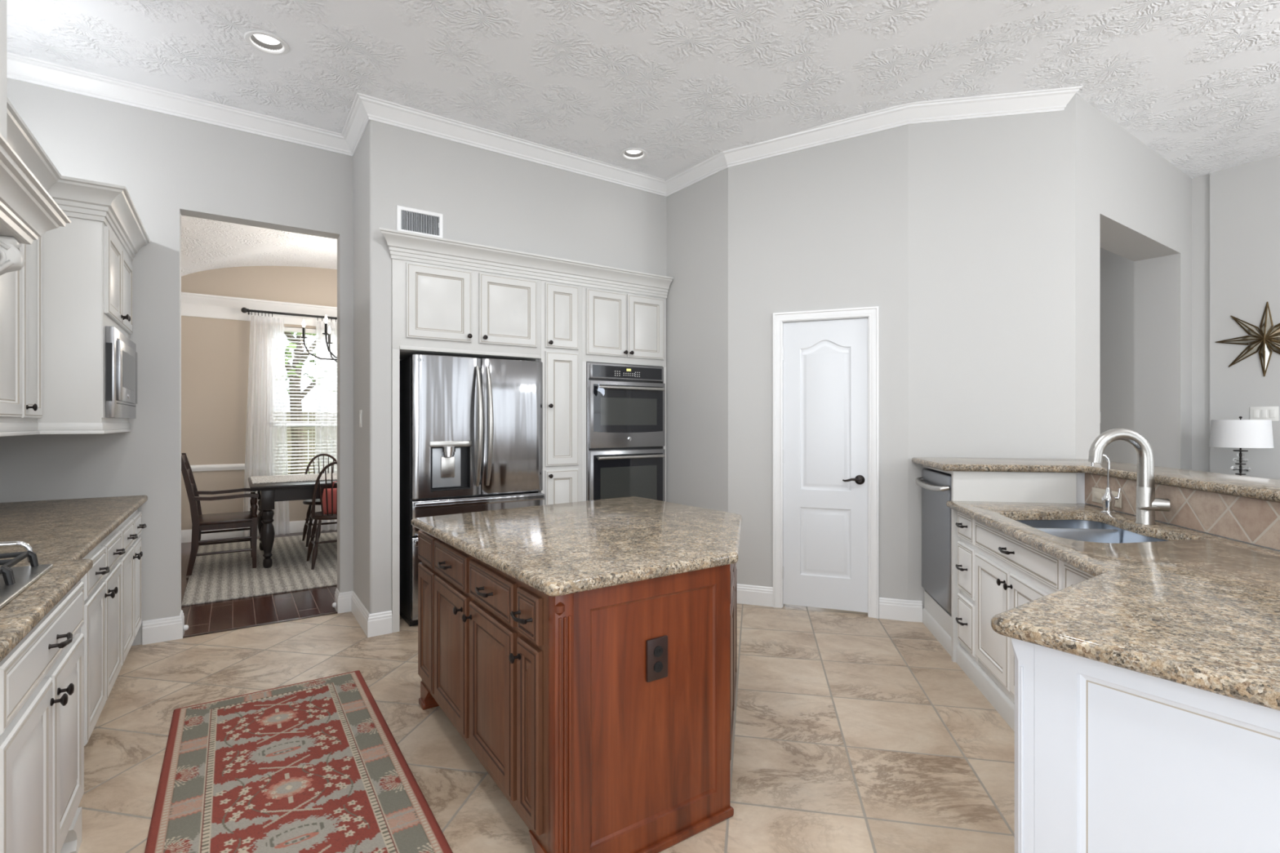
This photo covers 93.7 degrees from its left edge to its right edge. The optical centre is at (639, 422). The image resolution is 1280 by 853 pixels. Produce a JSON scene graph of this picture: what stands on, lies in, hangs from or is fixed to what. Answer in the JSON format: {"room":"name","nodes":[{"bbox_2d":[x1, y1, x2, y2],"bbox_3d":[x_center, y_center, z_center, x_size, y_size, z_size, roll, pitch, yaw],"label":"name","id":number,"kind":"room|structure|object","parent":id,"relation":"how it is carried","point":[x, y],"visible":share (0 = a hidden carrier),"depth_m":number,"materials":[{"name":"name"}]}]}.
{"room":"kitchen","nodes":[
{"label":"kitchen","id":0,"kind":"room"},
{"bbox_2d":[0,77,403,645],"bbox_3d":[-1.740,-0.334,4.560,4.360,3.338,0.140,0,0,-34],"label":"wall","id":1,"kind":"structure","parent":0,"point":[171,167],"depth_m":3.68,"materials":[{"name":"grey paint"}]},
{"bbox_2d":[183,624,188,631],"bbox_3d":[-2.859,1.290,3.782,0.026,0.036,0.035,0,0,-34],"label":"bumper cover","id":2,"kind":"object","parent":1,"relation":"attached to","point":[185,627],"visible":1,"depth_m":3.77,"materials":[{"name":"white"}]},
{"bbox_2d":[142,520,314,644],"bbox_3d":[-2.591,1.265,6.135,3.900,0.140,3.736,0,0,-34],"label":"baseboard","id":3,"kind":"structure","parent":1,"relation":"attached to","point":[169,628],"depth_m":3.70,"materials":[{"name":"white wood"}]},
{"bbox_2d":[182,611,337,638],"bbox_3d":[-2.485,1.332,3.977,0.896,0.006,0.028,0,0,-34],"label":"trim","id":4,"kind":"structure","parent":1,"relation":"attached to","point":[335,612],"depth_m":3.95,"materials":[{"name":"brown wood"}]},
{"bbox_2d":[181,266,337,529],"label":"wall","id":5,"kind":"structure","parent":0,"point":[215,352],"depth_m":6.91,"materials":[{"name":"beige paint"}]},
{"bbox_2d":[240,307,337,322],"bbox_3d":[-3.789,-1.279,7.470,1.955,0.092,0.180,0,0,-34],"label":"curtain rod","id":6,"kind":"object","parent":5,"relation":"attached to","point":[243,309],"visible":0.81,"depth_m":7.08,"materials":[{"name":"black metal"}]},
{"bbox_2d":[242,315,289,537],"bbox_3d":[-4.363,0.040,7.011,0.470,2.560,0.095,0,0,-34],"label":"sheer curtain","id":7,"kind":"object","parent":6,"relation":"hanging from","point":[266,434],"visible":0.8,"depth_m":7.02,"materials":[{"name":"white fabric"}]},
{"bbox_2d":[315,320,337,531],"bbox_3d":[-3.730,0.040,7.440,0.540,2.560,0.095,0,0,-34],"label":"sheer curtain","id":8,"kind":"object","parent":6,"relation":"hanging from","point":[326,395],"visible":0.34,"depth_m":7.36,"materials":[{"name":"white fabric"}]},
{"bbox_2d":[284,326,315,426],"bbox_3d":[-4.068,-0.200,7.439,0.940,1.930,0.140,0,0,-34],"label":"window","id":9,"kind":"structure","parent":5,"relation":"attached to","point":[284,326],"depth_m":7.36,"materials":[{"name":"white"}]},
{"bbox_2d":[284,327,315,475],"bbox_3d":[-4.049,-0.223,7.412,0.840,1.865,0.055,0,0,-34],"label":"window blind","id":10,"kind":"object","parent":5,"relation":"attached to","point":[312,331],"visible":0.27,"depth_m":7.35,"materials":[{"name":"white plastic"}]},
{"bbox_2d":[181,215,337,276],"bbox_3d":[-2.635,-1.675,6.200,3.900,0.520,3.580,0,0,-34],"label":"ceiling","id":11,"kind":"structure","parent":0,"point":[206,244],"depth_m":6.36,"materials":[{"name":"white paint"}]},
{"bbox_2d":[300,315,337,362],"bbox_3d":[-3.038,-1.259,6.313,0.926,1.248,0.880,0,0,-34],"label":"chandelier","id":12,"kind":"object","parent":11,"relation":"hanging from","point":[326,320],"visible":0.37,"depth_m":6.12,"materials":[{"name":"black metal"}]},
{"bbox_2d":[302,327,305,336],"bbox_3d":[-3.432,-0.925,6.128,0.025,0.100,0.025,0,0,-25],"label":"candle","id":13,"kind":"object","parent":12,"relation":"on","point":[303,328],"depth_m":6.12,"materials":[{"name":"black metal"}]},
{"bbox_2d":[324,323,327,333],"bbox_3d":[-3.075,-0.925,5.880,0.025,0.100,0.025,0,0,5],"label":"candle","id":14,"kind":"object","parent":12,"relation":"on","point":[326,324],"depth_m":5.87,"materials":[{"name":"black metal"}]},
{"bbox_2d":[353,120,666,613],"bbox_3d":[-0.908,-0.334,4.661,2.310,3.338,0.625,0,0,-34],"label":"wall","id":15,"kind":"structure","parent":0,"point":[483,197],"depth_m":4.07,"materials":[{"name":"grey paint"}]},
{"bbox_2d":[359,409,362,427],"bbox_3d":[-1.865,-0.028,4.005,0.010,0.116,0.072,0,0,-34],"label":"light switch","id":16,"kind":"object","parent":15,"relation":"attached to","point":[360,411],"visible":1,"depth_m":3.99,"materials":[{"name":"white plastic"}]},
{"bbox_2d":[334,588,391,637],"bbox_3d":[-1.895,1.265,4.065,0.145,0.140,0.805,0,0,-42],"label":"baseboard","id":17,"kind":"structure","parent":15,"relation":"attached to","point":[378,624],"depth_m":3.84,"materials":[{"name":"white wood"}]},
{"bbox_2d":[396,204,443,238],"bbox_3d":[-1.432,-1.305,3.919,0.294,0.178,0.016,0,0,-34],"label":"air vent","id":18,"kind":"object","parent":15,"relation":"in","point":[409,220],"visible":0.99,"depth_m":3.92,"materials":[{"name":"white metal"}]},
{"bbox_2d":[77,529,1014,852],"bbox_3d":[0.979,1.385,4.168,8.700,0.100,11.200,0,0,-34],"label":"floor","id":19,"kind":"structure","parent":0,"point":[854,731],"depth_m":2.61,"materials":[{"name":"tile"}]},
{"bbox_2d":[0,581,84,852],"bbox_3d":[-1.785,0.904,1.378,0.703,0.861,0.885,0,0,-34],"label":"base cabinet","id":20,"kind":"object","parent":19,"relation":"on","point":[42,678],"visible":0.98,"depth_m":1.52,"materials":[{"name":"white wood"}]},
{"bbox_2d":[76,528,125,746],"bbox_3d":[-2.421,0.904,2.259,0.646,0.861,1.283,0,0,-34],"label":"base cabinet","id":21,"kind":"object","parent":19,"relation":"on","point":[101,629],"visible":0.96,"depth_m":2.50,"materials":[{"name":"white wood"}]},
{"bbox_2d":[0,495,147,662],"bbox_3d":[-2.362,0.454,2.208,0.685,0.038,3.046,0,0,-34],"label":"countertop","id":22,"kind":"structure","parent":21,"relation":"on","point":[60,533],"depth_m":2.24,"materials":[{"name":"beige stone"}]},
{"bbox_2d":[0,550,53,609],"bbox_3d":[-1.762,0.404,1.355,0.505,0.061,0.760,0,0,-34],"label":"cooktop","id":23,"kind":"object","parent":22,"relation":"in","point":[13,580],"visible":1,"depth_m":1.64,"materials":[{"name":"silver metal"}]},
{"bbox_2d":[0,541,33,564],"bbox_3d":[-1.969,0.396,1.776,0.250,0.078,0.018,0,0,-35],"label":"bar","id":24,"kind":"object","parent":23,"relation":"on","point":[25,546],"visible":0.73,"depth_m":1.83,"materials":[{"name":"silver metal"}]},
{"bbox_2d":[116,508,146,666],"bbox_3d":[-3.004,0.904,3.119,0.646,0.861,0.790,0,0,-34],"label":"base cabinet","id":25,"kind":"object","parent":19,"relation":"on","point":[131,527],"visible":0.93,"depth_m":3.23,"materials":[{"name":"white wood"}]},
{"bbox_2d":[181,532,337,606],"bbox_3d":[-2.821,1.329,6.288,3.010,0.012,2.625,0,0,-34],"label":"area rug","id":26,"kind":"object","parent":19,"relation":"on","point":[220,577],"visible":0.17,"depth_m":5.33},
{"bbox_2d":[181,453,258,576],"bbox_3d":[-3.889,0.802,5.555,0.590,1.040,0.604,0,0,-34],"label":"armchair","id":27,"kind":"object","parent":26,"relation":"on","point":[200,522],"visible":0.98,"depth_m":5.43,"materials":[{"name":"brown wood"}]},
{"bbox_2d":[248,477,337,568],"bbox_3d":[-2.897,0.947,6.409,2.140,0.752,1.120,0,0,-34],"label":"dining table","id":28,"kind":"object","parent":26,"relation":"on","point":[268,493],"visible":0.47,"depth_m":5.50,"materials":[{"name":"black paint"}]},
{"bbox_2d":[249,472,337,484],"bbox_3d":[-2.980,0.564,6.486,2.050,0.012,0.820,0,0,-34],"label":"table runner","id":29,"kind":"object","parent":28,"relation":"on","point":[296,477],"visible":0.44,"depth_m":6.00,"materials":[{"name":"fabric"}]},
{"bbox_2d":[302,453,337,546],"bbox_3d":[-3.510,0.838,6.696,0.443,0.975,0.455,0,0,-34],"label":"chair","id":30,"kind":"object","parent":26,"relation":"on","point":[317,502],"visible":0.47,"depth_m":6.72,"materials":[{"name":"brown wood"}]},
{"bbox_2d":[306,461,337,569],"bbox_3d":[-2.886,0.838,5.689,0.443,0.975,0.455,0,0,-34],"label":"chair","id":31,"kind":"object","parent":26,"relation":"on","point":[319,516],"visible":0.53,"depth_m":5.49,"materials":[{"name":"brown wood"}]},
{"bbox_2d":[322,480,337,514],"bbox_3d":[-2.833,0.694,5.637,0.264,0.308,0.120,0,0,-34],"label":"bag","id":32,"kind":"object","parent":31,"relation":"on","point":[329,491],"visible":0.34,"depth_m":5.56,"materials":[{"name":"red fabric"}]},
{"bbox_2d":[144,670,453,852],"bbox_3d":[-1.149,1.329,1.994,0.790,0.010,2.440,0,0,-34],"label":"runner rug","id":33,"kind":"object","parent":19,"relation":"on","point":[316,766],"visible":1,"depth_m":2.24,"materials":[{"name":"fabric"}]},
{"bbox_2d":[391,258,541,632],"bbox_3d":[-1.308,0.124,4.343,1.030,2.422,0.673,0,0,-34],"label":"tall cabinet","id":34,"kind":"object","parent":19,"relation":"on","point":[437,309],"visible":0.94,"depth_m":4.02,"materials":[{"name":"white wood"}]},
{"bbox_2d":[378,226,673,297],"bbox_3d":[-0.690,-1.123,4.362,2.268,0.155,0.096,0,0,-34],"label":"crown molding","id":35,"kind":"structure","parent":34,"relation":"attached to","point":[405,246],"depth_m":4.25,"materials":[{"name":"white wood"}]},
{"bbox_2d":[399,354,544,626],"bbox_3d":[-1.240,0.444,4.359,0.919,1.782,0.732,0,0,-34],"label":"refrigerator","id":36,"kind":"object","parent":19,"relation":"on","point":[471,428],"visible":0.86,"depth_m":4.07,"materials":[{"name":"silver metal"}]},
{"bbox_2d":[537,280,582,505],"bbox_3d":[-0.742,0.124,4.727,0.340,2.422,0.673,0,0,-34],"label":"tall cabinet","id":37,"kind":"object","parent":19,"relation":"on","point":[561,358],"visible":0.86,"depth_m":4.47,"materials":[{"name":"white wood"}]},
{"bbox_2d":[417,529,737,852],"bbox_3d":[-0.152,0.904,2.588,1.279,0.861,1.446,0,0,-34],"label":"kitchen island","id":38,"kind":"object","parent":19,"relation":"on","point":[603,717],"visible":0.94,"depth_m":1.89,"materials":[{"name":"brown wood"}]},
{"bbox_2d":[411,496,742,596],"bbox_3d":[-0.140,0.454,2.595,1.337,0.038,1.514,0,0,-34],"label":"island countertop","id":39,"kind":"structure","parent":38,"relation":"on","point":[557,549],"depth_m":2.23,"materials":[{"name":"beige stone"}]},
{"bbox_2d":[645,635,667,682],"bbox_3d":[0.053,0.737,1.877,0.080,0.130,0.012,0,0,-34],"label":"outlet plate","id":40,"kind":"object","parent":38,"relation":"attached to","point":[656,646],"depth_m":1.87,"materials":[{"name":"black plastic"}]},
{"bbox_2d":[653,661,662,672],"bbox_3d":[0.057,0.761,1.871,0.034,0.034,0.004,0,0,-34],"label":"socket","id":41,"kind":"object","parent":38,"relation":"attached to","point":[658,665],"depth_m":1.87,"materials":[{"name":"black plastic"}]},
{"bbox_2d":[653,645,662,657],"bbox_3d":[0.057,0.713,1.871,0.034,0.034,0.004,0,0,-34],"label":"socket","id":42,"kind":"object","parent":38,"relation":"attached to","point":[658,650],"depth_m":1.87,"materials":[{"name":"black plastic"}]},
{"bbox_2d":[582,285,666,502],"bbox_3d":[-0.270,0.124,5.047,0.800,2.422,0.673,0,0,-34],"label":"tall cabinet","id":43,"kind":"object","parent":19,"relation":"on","point":[619,327],"visible":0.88,"depth_m":4.76,"materials":[{"name":"white wood"}]},
{"bbox_2d":[586,362,665,501],"bbox_3d":[-0.239,0.207,5.005,0.726,1.345,0.658,0,0,-34],"label":"double oven","id":44,"kind":"object","parent":43,"relation":"in","point":[625,426],"visible":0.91,"depth_m":4.75,"materials":[{"name":"silver metal"}]},
{"bbox_2d":[597,383,604,395],"bbox_3d":[-0.303,-0.251,4.574,0.062,0.092,0.030,0,0,-34],"label":"tag","id":45,"kind":"object","parent":44,"relation":"hanging from","point":[602,390],"visible":1,"depth_m":4.57,"materials":[{"name":"white"}]},
{"bbox_2d":[955,511,977,663],"bbox_3d":[2.012,0.855,3.159,0.638,0.761,0.268,0,0,11],"label":"base cabinet","id":46,"kind":"object","parent":19,"relation":"on","point":[966,548],"visible":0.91,"depth_m":3.18,"materials":[{"name":"white wood"}]},
{"bbox_2d":[922,608,1014,732],"bbox_3d":[1.692,1.284,2.934,0.020,0.101,2.200,0,0,11],"label":"kickboard","id":47,"kind":"object","parent":19,"relation":"on","point":[1000,701],"visible":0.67,"depth_m":3.03,"materials":[{"name":"white wood"}]},
{"bbox_2d":[922,465,1076,662],"bbox_3d":[2.113,0.802,3.626,0.615,1.066,0.682,0,0,11],"label":"surround","id":48,"kind":"object","parent":19,"relation":"on","point":[966,486],"visible":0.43,"depth_m":3.31,"materials":[{"name":"white wood"}]},
{"bbox_2d":[915,468,951,614],"bbox_3d":[2.085,0.709,3.653,0.681,0.819,0.634,0,0,11],"label":"dishwasher","id":49,"kind":"object","parent":48,"relation":"in","point":[935,485],"visible":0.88,"depth_m":3.64,"materials":[{"name":"silver metal"}]},
{"bbox_2d":[974,520,1063,703],"bbox_3d":[1.902,0.855,2.587,0.638,0.761,0.893,0,0,11],"label":"base cabinet","id":50,"kind":"object","parent":19,"relation":"on","point":[1010,573],"visible":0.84,"depth_m":2.71,"materials":[{"name":"white wood"}]},
{"bbox_2d":[946,500,1279,711],"bbox_3d":[1.537,0.454,1.962,1.230,0.038,2.866,0,0,11],"label":"countertop","id":51,"kind":"structure","parent":50,"relation":"on","point":[1201,611],"depth_m":1.43,"materials":[{"name":"beige stone"}]},
{"bbox_2d":[1015,520,1169,543],"bbox_3d":[1.895,0.575,2.557,0.569,0.200,0.832,0,0,6],"label":"sink","id":52,"kind":"object","parent":51,"relation":"in","point":[1076,530],"visible":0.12,"depth_m":2.71,"materials":[{"name":"silver metal"}]},
{"bbox_2d":[1090,454,1121,513],"bbox_3d":[2.261,0.292,2.912,0.116,0.286,0.060,0,0,-10],"label":"tap","id":53,"kind":"object","parent":51,"relation":"on","point":[1108,500],"visible":0.89,"depth_m":2.90,"materials":[{"name":"silver metal"}]},
{"bbox_2d":[1087,427,1170,524],"bbox_3d":[2.112,0.228,2.588,0.300,0.413,0.098,0,0,7],"label":"faucet","id":54,"kind":"object","parent":51,"relation":"on","point":[1147,504],"visible":1,"depth_m":2.58,"materials":[{"name":"silver metal"}]},
{"bbox_2d":[1063,562,1094,588],"bbox_3d":[1.784,0.855,1.970,0.638,0.761,0.360,0,0,11],"label":"base cabinet","id":55,"kind":"object","parent":19,"relation":"on","point":[1073,575],"visible":0.04,"depth_m":2.12,"materials":[{"name":"white wood"}]},
{"bbox_2d":[1011,638,1279,852],"bbox_3d":[1.357,0.904,1.135,0.604,0.861,0.952,0,0,-34],"label":"base cabinet","id":56,"kind":"object","parent":19,"relation":"on","point":[1108,758],"visible":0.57,"depth_m":1.19,"materials":[{"name":"white wood"}]},
{"bbox_3d":[4.921,0.890,4.431,0.500,0.890,1.410,0,0,-34],"label":"console table","id":57,"kind":"object","parent":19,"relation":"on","visible":0},
{"bbox_2d":[1208,416,1273,476],"bbox_3d":[4.680,0.196,4.679,0.356,0.497,0.356,0,0,-34],"label":"table lamp","id":58,"kind":"object","parent":57,"relation":"on","point":[1240,433],"visible":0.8,"depth_m":4.57,"materials":[{"name":"white fabric"}]},
{"bbox_2d":[6,0,1279,179],"bbox_3d":[1.989,-2.059,2.679,8.700,0.118,7.600,0,0,-34],"label":"ceiling","id":59,"kind":"structure","parent":0,"point":[683,83],"depth_m":3.36,"materials":[{"name":"white paint"}]},
{"bbox_2d":[244,30,288,55],"bbox_3d":[-1.961,-2.014,3.156,0.202,0.045,0.202,0,0,-34],"label":"recessed light","id":60,"kind":"object","parent":59,"relation":"in","point":[267,42],"visible":0.91,"depth_m":3.17,"materials":[{"name":"white metal"}]},
{"bbox_2d":[620,147,647,160],"bbox_3d":[-0.046,-2.014,4.461,0.202,0.045,0.202,0,0,-34],"label":"recessed light","id":61,"kind":"object","parent":59,"relation":"in","point":[629,153],"visible":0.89,"depth_m":4.49,"materials":[{"name":"white metal"}]},
{"bbox_2d":[666,168,728,512],"bbox_3d":[0.323,-0.350,5.064,0.180,3.370,1.340,0,0,-34],"label":"wall","id":62,"kind":"structure","parent":0,"point":[697,214],"depth_m":4.74,"materials":[{"name":"grey paint"}]},
{"bbox_2d":[728,124,908,617],"bbox_3d":[1.254,-0.394,4.322,1.230,3.457,0.120,0,0,21],"label":"wall","id":63,"kind":"structure","parent":0,"point":[823,227],"depth_m":4.25,"materials":[{"name":"grey paint"}]},
{"bbox_2d":[737,583,773,607],"bbox_3d":[0.551,1.265,4.653,1.018,0.140,0.141,0,0,43],"label":"baseboard","id":64,"kind":"structure","parent":63,"relation":"attached to","point":[755,595],"depth_m":4.40,"materials":[{"name":"white wood"}]},
{"bbox_2d":[773,306,878,618],"bbox_3d":[1.312,0.270,4.266,0.712,2.130,0.143,0,0,21],"label":"door","id":65,"kind":"structure","parent":63,"relation":"in","point":[825,372],"depth_m":4.25,"materials":[{"name":"white wood"}]},
{"bbox_2d":[908,93,1075,608],"bbox_3d":[2.323,-0.394,4.050,1.010,3.457,0.194,0,0,11],"label":"wall","id":66,"kind":"structure","parent":0,"point":[992,201],"depth_m":3.96,"materials":[{"name":"grey paint"}]},
{"bbox_2d":[6,51,1082,196],"bbox_3d":[-0.426,-2.006,4.237,6.306,0.223,1.505,0,0,-5],"label":"crown molding","id":67,"kind":"structure","parent":66,"relation":"attached to","point":[364,108],"depth_m":3.97,"materials":[{"name":"white wood"}]},
{"bbox_2d":[879,597,922,622],"bbox_3d":[1.762,1.265,4.061,0.271,0.140,0.026,0,0,17],"label":"baseboard","id":68,"kind":"structure","parent":66,"relation":"attached to","point":[910,611],"depth_m":4.05,"materials":[{"name":"white wood"}]},
{"bbox_2d":[1076,472,1086,503],"bbox_3d":[2.108,0.802,3.348,0.650,1.065,0.070,0,0,11],"label":"wall","id":69,"kind":"structure","parent":0,"point":[1080,476],"depth_m":3.26,"materials":[{"name":"white paint"}]},
{"bbox_2d":[1100,247,1133,463],"bbox_3d":[3.344,-0.365,5.492,3.300,3.400,1.465,0,0,-34],"label":"wall","id":70,"kind":"structure","parent":0,"point":[1117,272],"depth_m":6.07,"materials":[{"name":"grey paint"}]},
{"bbox_2d":[1075,93,1191,470],"bbox_3d":[3.706,-0.394,4.663,2.401,3.457,0.313,0,0,-34],"label":"wall","id":71,"kind":"structure","parent":0,"point":[1132,203],"depth_m":4.77,"materials":[{"name":"grey paint"}]},
{"bbox_2d":[1086,503,1279,551],"bbox_3d":[2.349,0.802,2.253,0.234,1.065,3.310,0,0,11],"label":"wall","id":72,"kind":"structure","parent":0,"point":[1086,504],"depth_m":2.38,"materials":[{"name":"beige tile"}]},
{"bbox_2d":[911,457,1279,502],"bbox_3d":[2.044,0.249,2.364,1.075,0.038,3.212,0,0,11],"label":"bar","id":73,"kind":"object","parent":72,"relation":"on","point":[1267,489],"visible":0.88,"depth_m":3.00,"materials":[{"name":"beige stone"}]},
{"bbox_2d":[1092,487,1106,503],"bbox_3d":[2.374,0.376,3.098,0.009,0.076,0.120,0,0,11],"label":"wall outlet","id":74,"kind":"object","parent":72,"relation":"attached to","point":[1098,494],"depth_m":3.11,"materials":[{"name":"beige plastic"}]},
{"bbox_2d":[1111,490,1121,507],"bbox_3d":[2.345,0.375,2.947,0.009,0.075,0.075,0,0,11],"label":"wall outlet","id":75,"kind":"object","parent":72,"relation":"attached to","point":[1117,502],"depth_m":2.94,"materials":[{"name":"beige plastic"}]},
{"bbox_2d":[1084,473,1279,550],"bbox_3d":[2.166,0.352,1.955,0.010,0.162,2.640,0,0,11],"label":"backsplash","id":76,"kind":"structure","parent":72,"relation":"attached to","point":[1246,519],"depth_m":2.35,"materials":[{"name":"tile"}]},
{"bbox_2d":[1191,155,1279,479],"bbox_3d":[5.987,-0.395,3.599,0.250,3.460,4.635,0,0,-34],"label":"wall","id":77,"kind":"structure","parent":0,"point":[1236,210],"depth_m":4.98,"materials":[{"name":"grey paint"}]},
{"bbox_2d":[1215,302,1279,376],"bbox_3d":[4.989,-0.670,4.792,0.062,0.597,0.597,0,0,-34],"label":"wall decor","id":78,"kind":"object","parent":77,"relation":"attached to","point":[1265,338],"visible":1,"depth_m":4.81,"materials":[{"name":"gold metal"}]},
{"bbox_2d":[1249,406,1279,421],"bbox_3d":[5.005,-0.073,4.815,0.010,0.116,0.164,0,0,-34],"label":"light switch","id":79,"kind":"object","parent":77,"relation":"attached to","point":[1272,413],"visible":0.95,"depth_m":4.81,"materials":[{"name":"white plastic"}]},
{"bbox_3d":[-1.530,-0.335,0.243,0.140,3.340,7.520,0,0,-34],"label":"wall","id":80,"kind":"structure","parent":0,"visible":0},
{"bbox_2d":[0,235,42,436],"bbox_3d":[-2.582,-0.516,2.262,0.383,1.137,0.873,0,0,-34],"label":"upper cabinet","id":81,"kind":"object","parent":80,"relation":"attached to","point":[20,291],"visible":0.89,"depth_m":2.47,"materials":[{"name":"white wood"}]},
{"bbox_2d":[0,0,71,275],"bbox_3d":[-1.822,-1.137,1.326,0.588,1.724,1.508,0,0,-34],"label":"range hood","id":82,"kind":"object","parent":80,"relation":"attached to","point":[27,210],"visible":1,"depth_m":1.88,"materials":[{"name":"white wood"}]},
{"bbox_2d":[36,216,133,434],"bbox_3d":[-2.993,-0.516,3.062,0.601,1.137,0.920,0,0,-34],"label":"upper cabinet","id":83,"kind":"object","parent":80,"relation":"attached to","point":[87,276],"visible":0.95,"depth_m":2.79,"materials":[{"name":"white wood"}]},
{"bbox_2d":[6,97,150,262],"bbox_3d":[-2.594,-1.026,2.808,0.315,0.155,1.789,0,0,-34],"label":"crown molding","id":84,"kind":"structure","parent":83,"relation":"attached to","point":[111,204],"depth_m":2.75,"materials":[{"name":"white wood"}]},
{"bbox_2d":[105,325,137,418],"bbox_3d":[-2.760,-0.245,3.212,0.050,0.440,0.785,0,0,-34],"label":"microwave","id":85,"kind":"object","parent":83,"relation":"in","point":[121,354],"visible":1,"depth_m":2.96,"materials":[{"name":"silver metal"}]},
{"label":"outside","id":86,"kind":"structure","parent":0,"visible":0},
{"bbox_3d":[-10.035,1.660,16.575,30.000,0.050,21.300,0,0,-34],"label":"ground","id":87,"kind":"structure","parent":86,"visible":0},
{"bbox_2d":[284,331,315,474],"bbox_3d":[-5.892,-0.704,10.301,3.300,4.685,3.250,0,0,-34],"label":"tree","id":88,"kind":"object","parent":87,"relation":"on","point":[295,343],"visible":0.05,"depth_m":10.23,"materials":[{"name":"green plant"}]},
{"bbox_2d":[286,412,315,475],"bbox_3d":[-6.490,0.710,11.349,8.000,1.850,0.070,0,0,-34],"label":"fence","id":89,"kind":"object","parent":87,"relation":"on","point":[287,413],"visible":0.02,"depth_m":11.41,"materials":[{"name":"beige wood"}]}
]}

